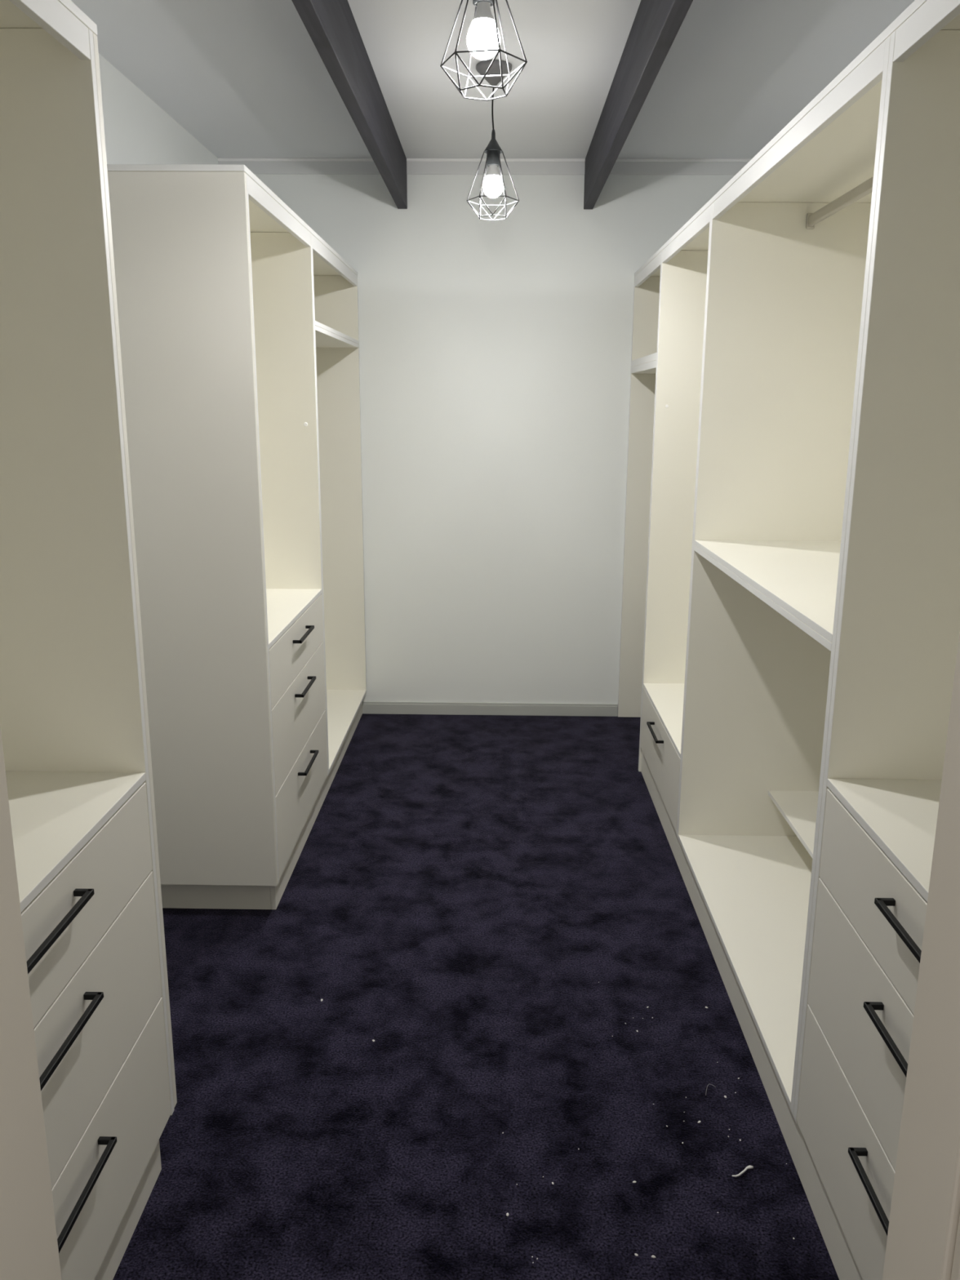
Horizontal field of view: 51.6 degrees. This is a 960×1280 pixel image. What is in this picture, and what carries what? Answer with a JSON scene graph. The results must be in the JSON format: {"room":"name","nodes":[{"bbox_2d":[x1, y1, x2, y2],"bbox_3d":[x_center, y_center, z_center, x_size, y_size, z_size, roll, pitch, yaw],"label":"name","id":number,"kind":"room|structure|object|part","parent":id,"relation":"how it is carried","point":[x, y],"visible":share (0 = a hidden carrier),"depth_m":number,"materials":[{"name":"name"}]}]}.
{"room":"walk-in closet","nodes":[
{"label":"walk-in closet","id":0,"kind":"room"},
{"bbox_2d":[98,53,217,164],"bbox_3d":[-1.296,-0.449,2.877,0.100,2.658,4.298,1,13,1],"label":"wall","id":1,"kind":"structure","parent":0,"point":[137,131],"depth_m":3.55,"materials":[{"name":"white paint"}]},
{"bbox_2d":[112,713,839,1279],"bbox_3d":[0.014,1.039,2.520,2.759,0.060,5.628,1,13,1],"label":"floor","id":2,"kind":"structure","parent":0,"point":[460,895],"depth_m":2.45,"materials":[{"name":"blue carpet"}]},
{"bbox_2d":[0,0,177,1279],"bbox_3d":[-0.941,0.157,1.422,0.651,2.150,0.962,1,13,1],"label":"wardrobe","id":3,"kind":"object","parent":2,"relation":"on","point":[74,718],"depth_m":1.74,"materials":[{"name":"white laminate"}]},
{"bbox_2d":[0,0,97,35],"bbox_3d":[-0.950,-0.898,1.174,0.622,0.016,0.962,1,13,1],"label":"board","id":4,"kind":"object","parent":3,"relation":"on","point":[11,16],"visible":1,"depth_m":1.57,"materials":[{"name":"white wood"}]},
{"bbox_3d":[-0.632,0.428,1.471,0.030,0.010,0.233,1,13,1],"label":"handle","id":5,"kind":"part","parent":3,"relation":"part of","materials":[{"name":"black metal"}]},
{"bbox_3d":[-0.633,0.607,1.514,0.030,0.010,0.233,1,13,1],"label":"handle","id":6,"kind":"part","parent":3,"relation":"part of","materials":[{"name":"black metal"}]},
{"bbox_3d":[-0.953,0.362,1.462,0.612,0.016,0.908,1,13,1],"label":"drawer","id":7,"kind":"part","parent":3,"relation":"part of","materials":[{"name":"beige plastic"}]},
{"bbox_3d":[-0.635,0.876,1.577,0.030,0.010,0.233,1,13,1],"label":"handle","id":8,"kind":"part","parent":3,"relation":"part of","materials":[{"name":"black metal"}]},
{"bbox_3d":[-0.656,0.464,1.480,0.018,0.182,0.903,1,13,1],"label":"drawer","id":9,"kind":"part","parent":3,"relation":"part of","materials":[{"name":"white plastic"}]},
{"bbox_3d":[-0.657,0.688,1.533,0.018,0.273,0.903,1,13,1],"label":"drawer","id":10,"kind":"part","parent":3,"relation":"part of","materials":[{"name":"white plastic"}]},
{"bbox_3d":[-0.659,0.957,1.597,0.018,0.273,0.903,1,13,1],"label":"drawer","id":11,"kind":"part","parent":3,"relation":"part of","materials":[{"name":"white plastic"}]},
{"bbox_3d":[-0.973,1.154,1.630,0.598,0.114,0.907,1,13,1],"label":"plinth","id":12,"kind":"part","parent":3,"relation":"part of","materials":[{"name":"white wood"}]},
{"bbox_3d":[-0.947,-0.009,1.868,0.621,2.031,0.018,1,13,1],"label":"panel","id":13,"kind":"part","parent":3,"relation":"part of","materials":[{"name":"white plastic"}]},
{"bbox_2d":[107,171,328,885],"bbox_3d":[-0.906,-0.342,3.288,0.651,2.035,0.954,1,13,1],"label":"wardrobe","id":14,"kind":"object","parent":2,"relation":"on","point":[216,316],"visible":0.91,"depth_m":2.88,"materials":[{"name":"white laminate"}]},
{"bbox_3d":[-0.929,-0.239,2.850,0.621,2.035,0.016,1,13,1],"label":"panel","id":15,"kind":"part","parent":14,"relation":"part of","materials":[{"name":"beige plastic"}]},
{"bbox_3d":[-0.912,-0.450,3.743,0.621,2.035,0.018,1,13,1],"label":"panel","id":16,"kind":"part","parent":14,"relation":"part of","materials":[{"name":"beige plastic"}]},
{"bbox_3d":[-0.918,-0.086,3.357,0.612,0.016,0.900,1,13,1],"label":"drawer","id":17,"kind":"part","parent":14,"relation":"part of","materials":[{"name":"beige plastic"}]},
{"bbox_3d":[-0.621,0.017,3.376,0.018,0.182,0.896,1,13,1],"label":"drawer","id":18,"kind":"part","parent":14,"relation":"part of","materials":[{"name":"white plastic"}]},
{"bbox_3d":[-0.623,0.241,3.429,0.018,0.273,0.896,1,13,1],"label":"drawer","id":19,"kind":"part","parent":14,"relation":"part of","materials":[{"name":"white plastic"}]},
{"bbox_3d":[-0.624,0.509,3.492,0.018,0.273,0.896,1,13,1],"label":"drawer","id":20,"kind":"part","parent":14,"relation":"part of","materials":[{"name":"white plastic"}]},
{"bbox_3d":[-0.597,-0.020,3.367,0.030,0.010,0.233,1,13,1],"label":"handle","id":21,"kind":"part","parent":14,"relation":"part of","materials":[{"name":"black metal"}]},
{"bbox_3d":[-0.598,0.160,3.409,0.030,0.010,0.233,1,13,1],"label":"handle","id":22,"kind":"part","parent":14,"relation":"part of","materials":[{"name":"black metal"}]},
{"bbox_3d":[-0.600,0.428,3.473,0.030,0.010,0.233,1,13,1],"label":"handle","id":23,"kind":"part","parent":14,"relation":"part of","materials":[{"name":"black metal"}]},
{"bbox_2d":[160,702,362,909],"bbox_3d":[-0.927,0.560,4.148,0.598,0.114,2.069,1,13,1],"label":"plinth","id":24,"kind":"object","parent":2,"relation":"on","point":[173,896],"visible":0.25,"depth_m":3.15,"materials":[{"name":"white laminate"}]},
{"bbox_2d":[311,233,366,774],"bbox_3d":[-0.902,-0.588,4.330,0.621,2.035,1.187,1,13,1],"label":"wardrobe","id":25,"kind":"object","parent":2,"relation":"on","point":[335,297],"visible":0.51,"depth_m":4.84,"materials":[{"name":"white laminate"}]},
{"bbox_2d":[106,164,357,275],"bbox_3d":[-0.905,-1.477,3.630,0.622,0.016,2.142,1,13,1],"label":"board","id":26,"kind":"object","parent":25,"relation":"on","point":[260,221],"visible":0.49,"depth_m":3.06,"materials":[{"name":"white wood"}]},
{"bbox_3d":[-0.912,-0.454,3.761,0.621,2.035,0.018,1,13,1],"label":"panel","id":27,"kind":"part","parent":25,"relation":"part of","materials":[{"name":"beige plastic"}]},
{"bbox_2d":[315,320,358,347],"bbox_3d":[-0.893,-1.277,4.166,0.612,0.034,1.149,1,13,1],"label":"shelf","id":28,"kind":"object","parent":25,"relation":"attached to","point":[326,336],"depth_m":4.22,"materials":[{"name":"white laminate"}]},
{"bbox_3d":[-0.903,0.395,4.561,0.612,0.016,1.149,1,13,1],"label":"panel","id":29,"kind":"part","parent":25,"relation":"part of","materials":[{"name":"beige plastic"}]},
{"bbox_2d":[617,251,662,771],"bbox_3d":[1.021,-0.558,4.498,0.622,2.150,0.806,1,13,1],"label":"wardrobe","id":30,"kind":"object","parent":2,"relation":"on","point":[646,292],"visible":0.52,"depth_m":4.84,"materials":[{"name":"white laminate"}]},
{"bbox_2d":[631,352,657,373],"bbox_3d":[1.020,-1.206,4.344,0.613,0.059,0.768,1,13,1],"label":"shelf","id":31,"kind":"object","parent":30,"relation":"attached to","point":[647,364],"depth_m":4.37,"materials":[{"name":"white laminate"}]},
{"bbox_3d":[1.014,-0.468,4.115,0.622,2.150,0.018,1,13,1],"label":"panel","id":32,"kind":"part","parent":30,"relation":"part of","materials":[{"name":"beige plastic"}]},
{"bbox_2d":[640,204,711,836],"bbox_3d":[0.990,-0.415,3.641,0.652,2.035,0.928,1,13,1],"label":"wardrobe","id":33,"kind":"object","parent":2,"relation":"on","point":[684,273],"visible":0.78,"depth_m":4.00,"materials":[{"name":"white laminate"}]},
{"bbox_3d":[0.675,0.356,3.830,0.030,0.010,0.233,1,13,1],"label":"handle","id":34,"kind":"part","parent":33,"relation":"part of","materials":[{"name":"black metal"}]},
{"bbox_3d":[0.699,0.437,3.849,0.018,0.272,0.888,1,13,1],"label":"drawer","id":35,"kind":"part","parent":33,"relation":"part of","materials":[{"name":"white plastic"}]},
{"bbox_3d":[0.997,0.297,3.810,0.613,0.015,0.894,1,13,1],"label":"drawer","id":36,"kind":"part","parent":33,"relation":"part of","materials":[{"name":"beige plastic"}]},
{"bbox_3d":[0.997,-0.310,3.198,0.622,2.035,0.018,1,13,1],"label":"panel","id":37,"kind":"part","parent":33,"relation":"part of","materials":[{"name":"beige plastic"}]},
{"bbox_2d":[732,1165,753,1177],"bbox_3d":[0.550,1.110,2.075,0.056,0.007,0.010,-7,15,-30],"label":"plastic offcut","id":38,"kind":"object","parent":2,"relation":"on","point":[748,1166],"visible":1,"depth_m":2.07,"materials":[{"name":"white plastic"}]},
{"bbox_2d":[640,751,862,1279],"bbox_3d":[0.984,0.901,2.748,0.612,0.114,3.269,1,13,1],"label":"plinth","id":39,"kind":"object","parent":2,"relation":"on","point":[844,1263],"visible":0.23,"depth_m":2.29,"materials":[{"name":"white laminate"}]},
{"bbox_2d":[677,35,890,1115],"bbox_3d":[0.985,-0.149,2.515,0.622,2.035,1.386,1,13,1],"label":"wardrobe","id":40,"kind":"object","parent":2,"relation":"on","point":[788,282],"visible":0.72,"depth_m":3.07,"materials":[{"name":"white laminate"}]},
{"bbox_3d":[0.975,0.833,2.749,0.613,0.016,1.346,1,13,1],"label":"panel","id":41,"kind":"part","parent":40,"relation":"part of","materials":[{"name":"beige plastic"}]},
{"bbox_2d":[693,540,840,651],"bbox_3d":[0.980,-0.146,2.518,0.613,0.034,1.346,1,13,1],"label":"shelf","id":42,"kind":"object","parent":40,"relation":"attached to","point":[797,580],"depth_m":2.56,"materials":[{"name":"white laminate"}]},
{"bbox_3d":[0.997,-0.306,3.180,0.622,2.035,0.018,1,13,1],"label":"panel","id":43,"kind":"part","parent":40,"relation":"part of","materials":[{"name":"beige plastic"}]},
{"bbox_2d":[768,791,818,858],"bbox_3d":[1.123,0.674,2.708,0.317,0.016,1.346,1,13,1],"label":"shelf","id":44,"kind":"object","parent":40,"relation":"attached to","point":[798,808],"depth_m":3.20,"materials":[{"name":"white laminate"}]},
{"bbox_2d":[634,0,959,276],"bbox_3d":[0.997,-1.237,2.657,0.622,0.016,4.076,1,13,1],"label":"board","id":45,"kind":"object","parent":40,"relation":"on","point":[841,157],"visible":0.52,"depth_m":2.44,"materials":[{"name":"white wood"}]},
{"bbox_2d":[805,213,814,229],"bbox_3d":[0.981,-1.243,2.946,0.024,0.044,0.009,1,13,1],"label":"socket","id":46,"kind":"object","parent":40,"relation":"attached to","point":[808,226],"depth_m":2.94,"materials":[{"name":"grey"}]},
{"bbox_3d":[0.972,0.007,1.851,0.622,2.035,0.022,1,13,1],"label":"panel","id":47,"kind":"part","parent":40,"relation":"part of","materials":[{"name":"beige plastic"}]},
{"bbox_3d":[0.969,-1.089,2.295,0.017,0.034,1.342,1,13,1],"label":"hanging rail","id":48,"kind":"part","parent":40,"relation":"part of","materials":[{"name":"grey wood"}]},
{"bbox_2d":[793,0,959,1279],"bbox_3d":[0.948,0.120,1.375,0.652,2.035,0.956,1,13,1],"label":"wardrobe","id":49,"kind":"object","parent":2,"relation":"on","point":[898,630],"visible":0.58,"depth_m":1.74,"materials":[{"name":"white laminate"}]},
{"bbox_3d":[0.657,0.968,1.580,0.018,0.273,0.913,1,13,1],"label":"drawer","id":50,"kind":"part","parent":49,"relation":"part of","materials":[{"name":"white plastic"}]},
{"bbox_3d":[0.658,0.699,1.516,0.018,0.273,0.913,1,13,1],"label":"drawer","id":51,"kind":"part","parent":49,"relation":"part of","materials":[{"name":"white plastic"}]},
{"bbox_3d":[0.633,0.886,1.561,0.030,0.010,0.233,1,13,1],"label":"handle","id":52,"kind":"part","parent":49,"relation":"part of","materials":[{"name":"black metal"}]},
{"bbox_3d":[0.659,0.475,1.464,0.018,0.182,0.913,1,13,1],"label":"drawer","id":53,"kind":"part","parent":49,"relation":"part of","materials":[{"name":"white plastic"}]},
{"bbox_3d":[0.958,0.378,1.435,0.613,0.016,0.918,1,13,1],"label":"drawer","id":54,"kind":"part","parent":49,"relation":"part of","materials":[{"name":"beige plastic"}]},
{"bbox_3d":[0.635,0.618,1.498,0.030,0.010,0.233,1,13,1],"label":"handle","id":55,"kind":"part","parent":49,"relation":"part of","materials":[{"name":"black metal"}]},
{"bbox_3d":[0.636,0.438,1.455,0.030,0.010,0.233,1,13,1],"label":"handle","id":56,"kind":"part","parent":49,"relation":"part of","materials":[{"name":"black metal"}]},
{"bbox_2d":[71,0,915,158],"bbox_3d":[0.040,-1.769,2.540,2.759,0.080,4.298,1,13,1],"label":"ceiling","id":57,"kind":"structure","parent":0,"point":[245,78],"depth_m":3.34,"materials":[{"name":"white paint"}]},
{"bbox_2d":[291,0,407,208],"bbox_3d":[-0.395,-1.631,2.587,0.044,0.214,4.086,1,13,1],"label":"ceiling beam","id":58,"kind":"structure","parent":57,"relation":"attached to","point":[331,26],"depth_m":3.00,"materials":[{"name":"grey wood"}]},
{"bbox_2d":[440,0,527,101],"bbox_3d":[0.008,-1.355,1.992,0.179,0.473,0.168,1,13,1],"label":"pendant lamp","id":59,"kind":"object","parent":57,"relation":"hanging from","point":[483,37],"visible":1,"depth_m":2.00,"materials":[{"name":"black metal"}]},
{"bbox_3d":[0.007,-1.241,2.019,0.069,0.108,0.069,1,13,1],"label":"bulb","id":60,"kind":"part","parent":59,"relation":"part of","materials":[{"name":"white glass"}]},
{"bbox_2d":[466,59,519,220],"bbox_3d":[0.045,-1.675,3.349,0.181,0.473,0.157,1,13,1],"label":"pendant lamp","id":61,"kind":"object","parent":57,"relation":"hanging from","point":[493,187],"visible":0.98,"depth_m":3.34,"materials":[{"name":"black metal"}]},
{"bbox_3d":[0.044,-1.781,3.324,0.009,0.140,0.005,1,13,1],"label":"cord","id":62,"kind":"part","parent":61,"relation":"part of","materials":[{"name":"black plastic"}]},
{"bbox_3d":[0.044,-1.561,3.376,0.069,0.108,0.069,1,13,1],"label":"bulb","id":63,"kind":"part","parent":61,"relation":"part of","materials":[{"name":"white glass"}]},
{"bbox_2d":[583,0,693,208],"bbox_3d":[0.464,-1.623,2.573,0.043,0.214,4.086,1,13,1],"label":"ceiling beam","id":64,"kind":"structure","parent":57,"relation":"attached to","point":[656,24],"depth_m":2.98,"materials":[{"name":"grey wood"}]},
{"bbox_2d":[254,173,735,711],"bbox_3d":[0.071,-0.919,4.897,2.559,2.658,0.100,1,13,1],"label":"wall","id":65,"kind":"structure","parent":0,"point":[495,356],"depth_m":4.81,"materials":[{"name":"white paint"}]},
{"bbox_2d":[217,158,751,174],"bbox_3d":[0.077,-2.167,4.543,2.559,0.066,0.016,1,13,1],"label":"trim","id":66,"kind":"structure","parent":65,"relation":"attached to","point":[256,166],"depth_m":4.54,"materials":[{"name":"white paint"}]},
{"bbox_2d":[362,701,617,716],"bbox_3d":[0.050,0.357,5.140,1.320,0.064,0.014,1,13,1],"label":"baseboard","id":67,"kind":"structure","parent":65,"relation":"attached to","point":[368,707],"depth_m":5.13,"materials":[{"name":"grey paint"}]},
{"bbox_3d":[-0.005,0.044,0.818,2.559,2.658,0.112,1,13,1],"label":"wall","id":68,"kind":"structure","parent":0,"visible":0},
{"bbox_2d":[0,631,959,1279],"bbox_3d":[-0.011,0.310,0.872,0.991,2.115,0.130,1,13,1],"label":"door","id":69,"kind":"structure","parent":68,"relation":"in","point":[923,1241],"depth_m":0.91,"materials":[{"name":"white paint"}]},
{"bbox_3d":[0.449,0.361,0.818,0.069,2.046,0.018,1,13,1],"label":"architrave","id":70,"kind":"part","parent":69,"relation":"part of","materials":[{"name":"white paint"}]}
]}

